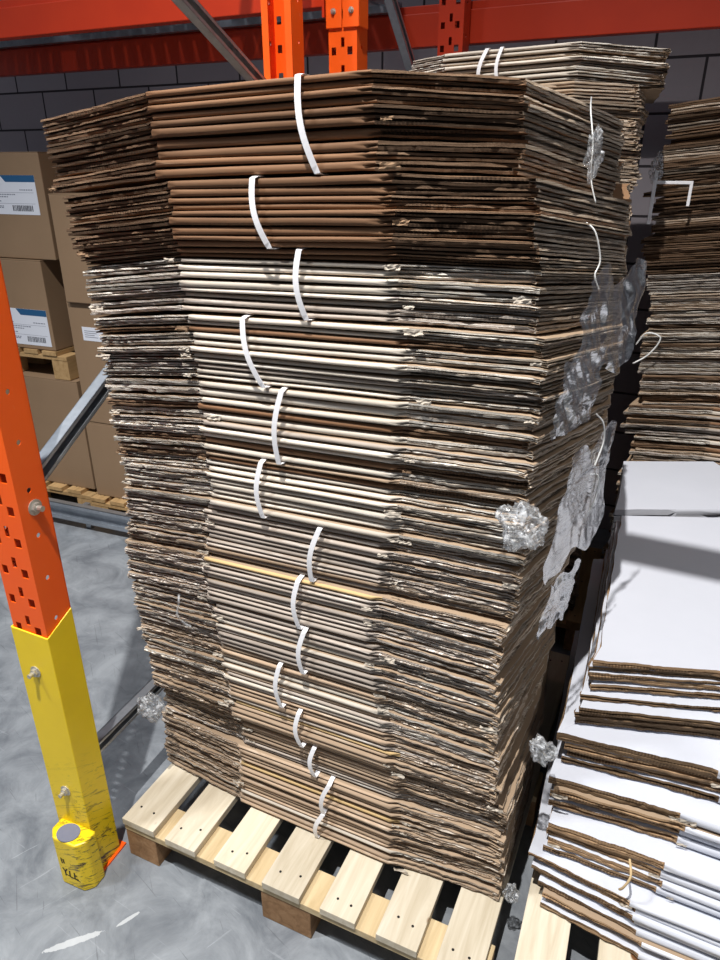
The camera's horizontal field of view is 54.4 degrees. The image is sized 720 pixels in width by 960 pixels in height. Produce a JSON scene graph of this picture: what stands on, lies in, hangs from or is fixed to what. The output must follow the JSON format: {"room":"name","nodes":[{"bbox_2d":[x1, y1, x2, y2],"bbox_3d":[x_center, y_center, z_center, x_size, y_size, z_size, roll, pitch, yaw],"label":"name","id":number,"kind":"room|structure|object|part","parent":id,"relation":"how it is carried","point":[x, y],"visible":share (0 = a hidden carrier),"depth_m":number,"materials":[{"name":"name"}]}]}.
{"room":"warehouse","nodes":[
{"label":"warehouse","id":0,"kind":"room"},
{"bbox_2d":[0,492,609,959],"bbox_3d":[0.000,0.772,2.543,18.000,0.001,14.000,0,24,0],"label":"floor","id":1,"kind":"structure","parent":0,"point":[180,908],"depth_m":1.92,"materials":[{"name":"concrete"}]},
{"bbox_2d":[45,480,96,505],"bbox_3d":[-1.703,-0.108,4.316,0.900,0.144,0.926,9,26,19],"label":"wooden pallet","id":2,"kind":"object","parent":1,"relation":"on","point":[83,495],"visible":0.09,"depth_m":3.81,"materials":[{"name":"beige wood"}]},
{"bbox_2d":[6,362,95,488],"bbox_3d":[-1.709,-0.384,4.021,0.801,0.601,0.540,9,26,19],"label":"box","id":3,"kind":"object","parent":2,"relation":"on","point":[51,399],"visible":0.23,"depth_m":3.70,"materials":[{"name":"brown cardboard"}]},
{"bbox_2d":[18,346,78,380],"bbox_3d":[-1.783,-0.726,3.870,0.860,0.144,0.505,9,26,19],"label":"wooden pallet","id":4,"kind":"object","parent":3,"relation":"on","point":[64,362],"visible":0.14,"depth_m":3.56,"materials":[{"name":"beige wood"}]},
{"bbox_2d":[0,257,73,350],"bbox_3d":[-1.739,-0.988,3.739,0.651,0.438,0.497,9,26,19],"label":"box","id":5,"kind":"object","parent":4,"relation":"on","point":[35,290],"visible":0.5,"depth_m":3.46,"materials":[{"name":"brown cardboard"}]},
{"bbox_2d":[0,152,64,259],"bbox_3d":[-1.697,-1.399,3.544,0.736,0.468,0.482,9,26,19],"label":"box","id":6,"kind":"object","parent":5,"relation":"on","point":[27,231],"visible":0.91,"depth_m":3.26,"materials":[{"name":"brown cardboard"}]},
{"bbox_2d":[49,498,132,532],"bbox_3d":[-1.444,0.190,3.662,2.300,0.140,0.062,9,26,19],"label":"rail","id":7,"kind":"object","parent":1,"relation":"on","point":[84,513],"visible":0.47,"depth_m":3.63,"materials":[{"name":"grey metal"}]},
{"bbox_2d":[91,493,128,511],"bbox_3d":[-0.806,0.039,3.991,0.950,0.144,0.984,9,26,19],"label":"wooden pallet","id":8,"kind":"object","parent":1,"relation":"on","point":[98,500],"visible":0.09,"depth_m":3.69,"materials":[{"name":"beige wood"}]},
{"bbox_2d":[86,421,129,499],"bbox_3d":[-0.918,-0.152,3.738,0.831,0.411,0.530,9,26,19],"label":"box","id":9,"kind":"object","parent":8,"relation":"on","point":[108,471],"visible":0.07,"depth_m":3.61,"materials":[{"name":"brown cardboard"}]},
{"bbox_2d":[66,302,115,424],"bbox_3d":[-0.914,-0.613,3.527,0.821,0.598,0.532,9,26,19],"label":"box","id":10,"kind":"object","parent":9,"relation":"on","point":[86,341],"visible":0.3,"depth_m":3.38,"materials":[{"name":"brown cardboard"}]},
{"bbox_2d":[48,192,102,303],"bbox_3d":[-0.908,-1.097,3.295,0.801,0.473,0.550,9,26,19],"label":"box","id":11,"kind":"object","parent":10,"relation":"on","point":[72,267],"visible":0.15,"depth_m":3.18,"materials":[{"name":"brown cardboard"}]},
{"bbox_2d":[0,0,303,889],"bbox_3d":[-0.504,-0.693,1.778,0.137,3.300,1.408,10,26,20],"label":"rack","id":12,"kind":"object","parent":1,"relation":"on","point":[86,841],"visible":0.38,"depth_m":1.66,"materials":[{"name":"metal"}]},
{"bbox_3d":[-0.737,1.036,1.952,0.124,0.006,0.107,10,26,20],"label":"plate","id":13,"kind":"part","parent":12,"relation":"part of","materials":[{"name":"orange metal"}]},
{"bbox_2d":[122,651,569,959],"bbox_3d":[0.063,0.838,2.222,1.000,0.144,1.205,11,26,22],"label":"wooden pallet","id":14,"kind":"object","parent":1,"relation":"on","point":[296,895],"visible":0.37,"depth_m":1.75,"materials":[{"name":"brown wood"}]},
{"bbox_2d":[164,736,536,900],"bbox_3d":[0.030,0.723,2.174,1.022,0.099,0.894,9,26,19],"label":"bundle","id":15,"kind":"object","parent":14,"relation":"on","point":[472,873],"visible":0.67,"depth_m":1.78,"materials":[{"name":"cardboard"}]},
{"bbox_2d":[161,706,535,868],"bbox_3d":[0.033,0.628,2.136,1.015,0.117,0.890,9,26,19],"label":"bundle","id":16,"kind":"object","parent":15,"relation":"on","point":[412,820],"visible":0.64,"depth_m":1.74,"materials":[{"name":"cardboard"}]},
{"bbox_2d":[162,647,551,831],"bbox_3d":[0.045,0.538,2.099,1.018,0.114,0.885,9,26,19],"label":"bundle","id":17,"kind":"object","parent":16,"relation":"on","point":[498,815],"visible":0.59,"depth_m":1.71,"materials":[{"name":"cardboard"}]},
{"bbox_2d":[136,691,166,722],"bbox_3d":[-0.565,0.618,1.893,0.100,0.097,0.062,9,26,19],"label":"scrap","id":18,"kind":"object","parent":17,"relation":"attached to","point":[145,701],"visible":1,"depth_m":1.90,"materials":[{"name":"clear plastic"}]},
{"bbox_2d":[149,657,541,805],"bbox_3d":[0.036,0.450,2.057,1.042,0.133,0.932,9,26,19],"label":"bundle","id":19,"kind":"object","parent":17,"relation":"on","point":[394,753],"visible":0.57,"depth_m":1.66,"materials":[{"name":"cardboard"}]},
{"bbox_2d":[136,618,548,774],"bbox_3d":[0.023,0.348,2.007,1.036,0.162,0.885,9,26,19],"label":"bundle","id":20,"kind":"object","parent":19,"relation":"on","point":[453,735],"visible":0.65,"depth_m":1.62,"materials":[{"name":"cardboard"}]},
{"bbox_2d":[131,580,556,734],"bbox_3d":[0.023,0.236,1.952,1.056,0.156,0.887,9,26,19],"label":"bundle","id":21,"kind":"object","parent":20,"relation":"on","point":[483,699],"visible":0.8,"depth_m":1.56,"materials":[{"name":"cardboard"}]},
{"bbox_2d":[176,594,190,626],"bbox_3d":[-0.422,0.313,1.671,0.032,0.089,0.020,0,24,0],"label":"twine","id":22,"kind":"object","parent":21,"relation":"attached to","point":[179,594],"visible":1,"depth_m":1.67,"materials":[{"name":"white plastic"}]},
{"bbox_2d":[125,537,569,678],"bbox_3d":[0.022,0.124,1.904,1.069,0.164,0.890,9,26,19],"label":"bundle","id":23,"kind":"object","parent":21,"relation":"on","point":[483,644],"visible":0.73,"depth_m":1.51,"materials":[{"name":"cardboard"}]},
{"bbox_2d":[122,492,575,621],"bbox_3d":[0.043,0.009,1.850,1.079,0.178,0.890,9,26,19],"label":"bundle","id":24,"kind":"object","parent":23,"relation":"on","point":[467,581],"visible":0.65,"depth_m":1.45,"materials":[{"name":"cardboard"}]},
{"bbox_2d":[116,441,571,565],"bbox_3d":[0.054,-0.109,1.787,1.078,0.177,0.892,9,26,19],"label":"bundle","id":25,"kind":"object","parent":24,"relation":"on","point":[461,519],"visible":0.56,"depth_m":1.40,"materials":[{"name":"cardboard"}]},
{"bbox_2d":[105,375,613,495],"bbox_3d":[0.049,-0.239,1.726,1.090,0.204,0.893,9,26,19],"label":"bundle","id":26,"kind":"object","parent":25,"relation":"on","point":[453,445],"visible":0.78,"depth_m":1.34,"materials":[{"name":"brown cardboard"}]},
{"bbox_2d":[94,313,619,413],"bbox_3d":[0.052,-0.374,1.667,1.096,0.180,0.889,9,26,19],"label":"bundle","id":27,"kind":"object","parent":26,"relation":"on","point":[422,363],"visible":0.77,"depth_m":1.27,"materials":[{"name":"cardboard"}]},
{"bbox_2d":[81,236,626,333],"bbox_3d":[0.043,-0.496,1.627,1.098,0.172,0.894,9,26,19],"label":"bundle","id":28,"kind":"object","parent":27,"relation":"on","point":[493,291],"visible":0.84,"depth_m":1.23,"materials":[{"name":"cardboard"}]},
{"bbox_2d":[63,173,631,261],"bbox_3d":[0.032,-0.602,1.564,1.104,0.164,0.890,9,26,19],"label":"bundle","id":29,"kind":"object","parent":28,"relation":"on","point":[535,217],"visible":0.99,"depth_m":1.19,"materials":[{"name":"brown cardboard"}]},
{"bbox_2d":[41,69,624,197],"bbox_3d":[0.003,-0.732,1.534,1.105,0.192,0.893,9,26,19],"label":"bundle","id":30,"kind":"object","parent":29,"relation":"on","point":[371,121],"visible":0.98,"depth_m":1.15,"materials":[{"name":"brown cardboard"}]},
{"bbox_2d":[590,97,595,202],"bbox_3d":[0.383,-0.545,1.159,0.012,0.161,0.045,-10,26,-22],"label":"twine","id":31,"kind":"object","parent":30,"relation":"hanging from","point":[591,97],"visible":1,"depth_m":1.15,"materials":[{"name":"white"}]},
{"bbox_2d":[583,123,604,184],"bbox_3d":[0.387,-0.536,1.155,0.035,0.093,0.037,-10,26,-21],"label":"scrap","id":32,"kind":"object","parent":30,"relation":"attached to","point":[600,131],"visible":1,"depth_m":1.16,"materials":[{"name":"clear plastic"}]},
{"bbox_2d":[586,222,600,278],"bbox_3d":[0.398,-0.381,1.195,0.039,0.112,0.009,0,24,0],"label":"twine","id":33,"kind":"object","parent":29,"relation":"hanging from","point":[592,227],"visible":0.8,"depth_m":1.19,"materials":[{"name":"white"}]},
{"bbox_2d":[550,347,606,439],"bbox_3d":[0.380,-0.150,1.205,0.158,0.139,0.013,-22,32,-39],"label":"sheet","id":34,"kind":"object","parent":27,"relation":"attached to","point":[570,415],"visible":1,"depth_m":1.20,"materials":[{"name":"plastic"}]},
{"bbox_2d":[568,258,646,401],"bbox_3d":[0.439,-0.273,1.237,0.018,0.225,0.300,19,30,36],"label":"plastic wrap","id":35,"kind":"object","parent":27,"relation":"attached to","point":[608,301],"visible":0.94,"depth_m":1.25,"materials":[{"name":"clear plastic"}]},
{"bbox_2d":[594,413,604,467],"bbox_3d":[0.449,-0.074,1.317,0.031,0.112,0.007,-11,26,-22],"label":"twine","id":36,"kind":"object","parent":26,"relation":"attached to","point":[601,419],"visible":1,"depth_m":1.32,"materials":[{"name":"white"}]},
{"bbox_2d":[494,500,548,551],"bbox_3d":[0.282,0.085,1.235,0.098,0.105,0.078,9,26,19],"label":"scrap","id":37,"kind":"object","parent":25,"relation":"attached to","point":[534,543],"visible":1,"depth_m":1.24,"materials":[{"name":"clear plastic"}]},
{"bbox_2d":[543,420,616,584],"bbox_3d":[0.424,0.039,1.346,0.014,0.278,0.250,19,31,36],"label":"plastic wrap","id":38,"kind":"object","parent":25,"relation":"attached to","point":[575,527],"visible":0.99,"depth_m":1.35,"materials":[{"name":"clear plastic"}]},
{"bbox_2d":[589,474,598,512],"bbox_3d":[0.458,0.035,1.392,0.030,0.112,0.009,-14,28,-28],"label":"twine","id":39,"kind":"object","parent":25,"relation":"attached to","point":[596,474],"visible":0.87,"depth_m":1.39,"materials":[{"name":"white"}]},
{"bbox_2d":[536,558,580,639],"bbox_3d":[0.394,0.232,1.388,0.012,0.133,0.142,21,32,39],"label":"sheet","id":40,"kind":"object","parent":24,"relation":"attached to","point":[558,601],"visible":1,"depth_m":1.39,"materials":[{"name":"clear plastic"}]},
{"bbox_2d":[529,733,558,766],"bbox_3d":[0.398,0.589,1.524,0.063,0.070,0.050,3,24,6],"label":"scrap","id":41,"kind":"object","parent":20,"relation":"attached to","point":[552,750],"visible":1,"depth_m":1.52,"materials":[{"name":"clear plastic"}]},
{"bbox_2d":[502,883,519,903],"bbox_3d":[0.358,0.983,1.665,0.043,0.062,0.037,9,26,19],"label":"scrap","id":42,"kind":"object","parent":15,"relation":"attached to","point":[513,885],"visible":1,"depth_m":1.67,"materials":[{"name":"plastic"}]},
{"bbox_2d":[325,0,367,72],"bbox_3d":[-0.038,-1.402,2.254,0.124,4.200,0.113,11,26,23],"label":"upright","id":43,"kind":"object","parent":1,"relation":"on","point":[346,20],"visible":0.1,"depth_m":2.21,"materials":[{"name":"metal"}]},
{"bbox_2d":[0,0,325,40],"bbox_3d":[-1.359,-1.816,2.739,2.783,0.210,0.072,11,26,23],"label":"beam","id":44,"kind":"structure","parent":43,"relation":"attached to","point":[19,19],"depth_m":2.56,"materials":[{"name":"orange metal"}]},
{"bbox_3d":[-1.359,-1.816,2.739,2.783,0.210,0.070,11,26,23],"label":"plate","id":45,"kind":"part","parent":44,"relation":"part of","materials":[{"name":"metal"}]},
{"bbox_2d":[384,0,414,70],"bbox_3d":[0.202,-1.539,2.655,0.034,0.908,0.881,13,27,26],"label":"brace","id":46,"kind":"object","parent":43,"relation":"attached to","point":[392,6],"visible":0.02,"depth_m":2.50,"materials":[{"name":"metal"}]},
{"bbox_2d":[437,0,470,55],"bbox_3d":[0.363,-1.624,2.746,0.124,4.200,0.107,11,27,23],"label":"upright","id":47,"kind":"object","parent":1,"relation":"on","point":[461,12],"visible":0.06,"depth_m":2.66,"materials":[{"name":"orange metal"}]},
{"bbox_2d":[0,0,719,76],"bbox_3d":[0.141,-1.847,2.850,6.608,0.225,0.070,11,27,23],"label":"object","id":48,"kind":"structure","parent":47,"relation":"attached to","point":[491,21],"depth_m":2.79,"materials":[{"name":"orange metal"}]},
{"bbox_2d":[0,0,401,48],"bbox_3d":[-1.204,-2.000,3.047,2.702,0.037,0.700,11,26,23],"label":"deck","id":49,"kind":"object","parent":48,"relation":"on","point":[375,7],"visible":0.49,"depth_m":3.24,"materials":[{"name":"metal"}]},
{"bbox_2d":[514,869,639,959],"bbox_3d":[0.996,1.018,1.823,1.000,0.144,1.206,10,26,21],"label":"wooden pallet","id":50,"kind":"object","parent":1,"relation":"on","point":[544,935],"visible":0.02,"depth_m":1.59,"materials":[{"name":"brown wood"}]},
{"bbox_2d":[538,874,719,959],"bbox_3d":[1.092,0.818,2.007,0.983,0.060,1.394,9,26,19],"label":"bundle","id":51,"kind":"object","parent":50,"relation":"on","point":[593,917],"visible":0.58,"depth_m":1.58,"materials":[{"name":"cardboard"}]},
{"bbox_2d":[528,631,719,958],"bbox_3d":[1.085,0.755,1.992,1.024,0.065,1.362,9,26,19],"label":"bundle","id":52,"kind":"object","parent":51,"relation":"on","point":[695,928],"visible":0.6,"depth_m":1.57,"materials":[{"name":"cardboard"}]},
{"bbox_2d":[542,806,719,917],"bbox_3d":[1.103,0.673,1.971,0.988,0.099,1.314,9,26,19],"label":"bundle","id":53,"kind":"object","parent":52,"relation":"on","point":[688,876],"visible":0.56,"depth_m":1.55,"materials":[{"name":"cardboard"}]},
{"bbox_2d":[618,859,631,890],"bbox_3d":[0.575,0.861,1.518,0.020,0.074,0.040,4,25,10],"label":"twine","id":54,"kind":"object","parent":53,"relation":"hanging from","point":[630,864],"visible":1,"depth_m":1.50,"materials":[{"name":"beige fabric"}]},
{"bbox_2d":[548,664,719,858],"bbox_3d":[1.109,0.572,1.952,1.002,0.099,1.273,9,26,19],"label":"bundle","id":55,"kind":"object","parent":53,"relation":"on","point":[682,819],"visible":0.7,"depth_m":1.56,"materials":[{"name":"cardboard"}]},
{"bbox_2d":[556,559,719,802],"bbox_3d":[1.125,0.471,1.935,1.008,0.100,1.221,9,26,19],"label":"bundle","id":56,"kind":"object","parent":55,"relation":"on","point":[686,764],"visible":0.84,"depth_m":1.57,"materials":[{"name":"paper"}]},
{"bbox_2d":[574,536,719,738],"bbox_3d":[1.162,0.381,1.913,1.006,0.080,1.162,9,26,19],"label":"bundle","id":57,"kind":"object","parent":56,"relation":"on","point":[685,715],"visible":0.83,"depth_m":1.57,"materials":[{"name":"cardboard"}]},
{"bbox_2d":[588,515,719,698],"bbox_3d":[1.176,0.301,1.889,1.000,0.085,1.106,9,26,19],"label":"bundle","id":58,"kind":"object","parent":57,"relation":"on","point":[659,630],"visible":1,"depth_m":1.74,"materials":[{"name":"paper"}]},
{"bbox_2d":[608,461,719,549],"bbox_3d":[1.103,0.341,2.594,0.562,0.721,0.410,0,24,0],"label":"bundle","id":59,"kind":"object","parent":58,"relation":"on","point":[646,488],"visible":0.12,"depth_m":2.40,"materials":[{"name":"white cardboard"}]},
{"bbox_2d":[556,547,602,650],"bbox_3d":[0.566,0.433,3.118,0.940,0.144,0.626,9,26,19],"label":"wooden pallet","id":60,"kind":"object","parent":1,"relation":"on","point":[571,621],"visible":0.06,"depth_m":2.81,"materials":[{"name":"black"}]},
{"bbox_2d":[567,558,580,608],"bbox_3d":[0.591,0.291,3.079,0.763,0.137,0.614,9,26,19],"label":"bundle","id":61,"kind":"object","parent":60,"relation":"on","point":[575,591],"visible":0.06,"depth_m":2.74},
{"bbox_2d":[564,548,581,583],"bbox_3d":[0.589,0.162,3.025,0.750,0.161,0.608,9,26,19],"label":"bundle","id":62,"kind":"object","parent":61,"relation":"on","point":[577,553],"visible":0.06,"depth_m":2.67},
{"bbox_3d":[0.593,0.013,2.952,0.755,0.191,0.599,9,26,19],"label":"bundle","id":63,"kind":"object","parent":62,"relation":"on","visible":0},
{"bbox_3d":[0.577,-0.153,2.885,0.759,0.190,0.601,9,26,19],"label":"bundle","id":64,"kind":"object","parent":63,"relation":"on","visible":0},
{"bbox_3d":[0.587,-0.304,2.809,0.756,0.169,0.610,9,26,19],"label":"bundle","id":65,"kind":"object","parent":64,"relation":"on","visible":0},
{"bbox_3d":[0.590,-0.454,2.749,0.753,0.170,0.611,9,26,19],"label":"bundle","id":66,"kind":"object","parent":65,"relation":"on","visible":0},
{"bbox_3d":[0.583,-0.592,2.680,0.747,0.162,0.595,9,26,19],"label":"bundle","id":67,"kind":"object","parent":66,"relation":"on","visible":0},
{"bbox_3d":[0.591,-0.729,2.619,0.746,0.161,0.600,9,26,19],"label":"bundle","id":68,"kind":"object","parent":67,"relation":"on","visible":0},
{"bbox_3d":[0.585,-0.862,2.560,0.745,0.150,0.599,9,26,19],"label":"bundle","id":69,"kind":"object","parent":68,"relation":"on","visible":0},
{"bbox_2d":[628,186,633,215],"bbox_3d":[0.582,-0.989,2.498,0.754,0.153,0.605,9,26,19],"label":"bundle","id":70,"kind":"object","parent":69,"relation":"on","point":[631,188],"visible":0.06,"depth_m":2.14,"materials":[{"name":"brown cardboard"}]},
{"bbox_2d":[615,136,642,185],"bbox_3d":[0.590,-1.115,2.440,0.764,0.150,0.598,9,26,19],"label":"bundle","id":71,"kind":"object","parent":70,"relation":"on","point":[629,174],"visible":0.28,"depth_m":2.10,"materials":[{"name":"brown cardboard"}]},
{"bbox_2d":[541,81,648,137],"bbox_3d":[0.589,-1.245,2.392,0.747,0.146,0.599,9,26,19],"label":"bundle","id":72,"kind":"object","parent":71,"relation":"on","point":[626,102],"visible":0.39,"depth_m":2.06,"materials":[{"name":"brown cardboard"}]},
{"bbox_2d":[409,41,671,102],"bbox_3d":[0.604,-1.338,2.334,0.797,0.126,0.605,9,26,19],"label":"bundle","id":73,"kind":"object","parent":72,"relation":"on","point":[646,67],"visible":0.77,"depth_m":2.06,"materials":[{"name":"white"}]},
{"bbox_2d":[648,150,663,183],"bbox_3d":[0.999,-1.053,2.356,0.048,0.103,0.039,9,26,19],"label":"scrap","id":74,"kind":"object","parent":71,"relation":"attached to","point":[661,156],"visible":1,"depth_m":2.36,"materials":[{"name":"clear plastic"}]},
{"bbox_3d":[1.632,0.439,3.105,1.000,0.144,0.564,9,26,19],"label":"wooden pallet","id":75,"kind":"object","parent":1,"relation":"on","visible":0},
{"bbox_2d":[601,542,608,558],"bbox_3d":[1.603,0.300,3.033,1.031,0.157,0.582,9,26,19],"label":"bundle","id":76,"kind":"object","parent":75,"relation":"on","point":[606,546],"visible":0.03,"depth_m":3.05,"materials":[{"name":"brown cardboard"}]},
{"bbox_2d":[609,507,614,537],"bbox_3d":[1.606,0.165,2.976,1.028,0.207,0.573,9,26,19],"label":"bundle","id":77,"kind":"object","parent":76,"relation":"on","point":[611,512],"visible":0.02,"depth_m":2.97,"materials":[{"name":"brown cardboard"}]},
{"bbox_2d":[615,468,621,501],"bbox_3d":[1.606,0.015,2.905,1.013,0.196,0.576,9,26,19],"label":"bundle","id":78,"kind":"object","parent":77,"relation":"on","point":[619,472],"visible":0.02,"depth_m":2.90,"materials":[{"name":"brown cardboard"}]},
{"bbox_2d":[626,433,719,464],"bbox_3d":[1.617,-0.130,2.836,1.000,0.197,0.582,9,26,19],"label":"bundle","id":79,"kind":"object","parent":78,"relation":"on","point":[645,447],"visible":0.47,"depth_m":2.75,"materials":[{"name":"brown cardboard"}]},
{"bbox_2d":[620,396,719,439],"bbox_3d":[1.597,-0.265,2.784,1.034,0.166,0.579,9,26,19],"label":"bundle","id":80,"kind":"object","parent":79,"relation":"on","point":[691,421],"visible":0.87,"depth_m":2.71,"materials":[{"name":"brown cardboard"}]},
{"bbox_2d":[638,373,719,406],"bbox_3d":[1.621,-0.377,2.729,0.996,0.159,0.572,9,26,19],"label":"bundle","id":81,"kind":"object","parent":80,"relation":"on","point":[655,388],"visible":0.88,"depth_m":2.67,"materials":[{"name":"brown cardboard"}]},
{"bbox_2d":[637,342,719,374],"bbox_3d":[1.606,-0.488,2.682,1.004,0.156,0.573,9,26,19],"label":"bundle","id":82,"kind":"object","parent":81,"relation":"on","point":[667,357],"visible":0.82,"depth_m":2.62,"materials":[{"name":"brown cardboard"}]},
{"bbox_2d":[633,332,660,363],"bbox_3d":[1.071,-0.490,2.614,0.088,0.127,0.020,15,28,29],"label":"twine","id":83,"kind":"object","parent":82,"relation":"attached to","point":[653,349],"visible":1,"depth_m":2.61,"materials":[{"name":"white"}]},
{"bbox_2d":[640,310,719,341],"bbox_3d":[1.606,-0.596,2.631,1.014,0.157,0.570,9,26,19],"label":"bundle","id":84,"kind":"object","parent":82,"relation":"on","point":[672,326],"visible":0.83,"depth_m":2.58,"materials":[{"name":"brown cardboard"}]},
{"bbox_2d":[646,273,719,310],"bbox_3d":[1.599,-0.711,2.580,1.024,0.166,0.570,9,26,19],"label":"bundle","id":85,"kind":"object","parent":84,"relation":"on","point":[668,292],"visible":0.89,"depth_m":2.53,"materials":[{"name":"brown cardboard"}]},
{"bbox_2d":[638,233,719,273],"bbox_3d":[1.581,-0.831,2.532,1.075,0.168,0.571,9,26,19],"label":"bundle","id":86,"kind":"object","parent":85,"relation":"on","point":[696,253],"visible":0.88,"depth_m":2.49,"materials":[{"name":"brown cardboard"}]},
{"bbox_2d":[651,193,719,235],"bbox_3d":[1.590,-0.950,2.478,1.050,0.167,0.577,9,26,19],"label":"bundle","id":87,"kind":"object","parent":86,"relation":"on","point":[702,215],"visible":0.93,"depth_m":2.44,"materials":[{"name":"brown cardboard"}]},
{"bbox_2d":[643,145,719,196],"bbox_3d":[1.578,-1.081,2.428,1.086,0.187,0.579,9,26,19],"label":"bundle","id":88,"kind":"object","parent":87,"relation":"on","point":[701,165],"visible":0.93,"depth_m":2.38,"materials":[{"name":"brown cardboard"}]},
{"bbox_2d":[647,170,693,223],"bbox_3d":[1.050,-0.954,2.369,0.125,0.170,0.004,9,26,19],"label":"strap tail","id":89,"kind":"object","parent":88,"relation":"attached to","point":[655,182],"visible":1,"depth_m":2.36,"materials":[{"name":"white plastic"}]},
{"bbox_2d":[663,97,719,149],"bbox_3d":[1.595,-1.211,2.359,1.056,0.182,0.585,9,26,19],"label":"bundle","id":90,"kind":"object","parent":88,"relation":"on","point":[693,124],"visible":1,"depth_m":2.33,"materials":[{"name":"brown cardboard"}]},
{"bbox_2d":[0,0,719,529],"bbox_3d":[0.329,-2.879,2.878,13.000,6.500,0.202,11,27,23],"label":"wall","id":91,"kind":"structure","parent":0,"point":[693,74],"depth_m":3.41,"materials":[{"name":"grey concrete"}]}
]}

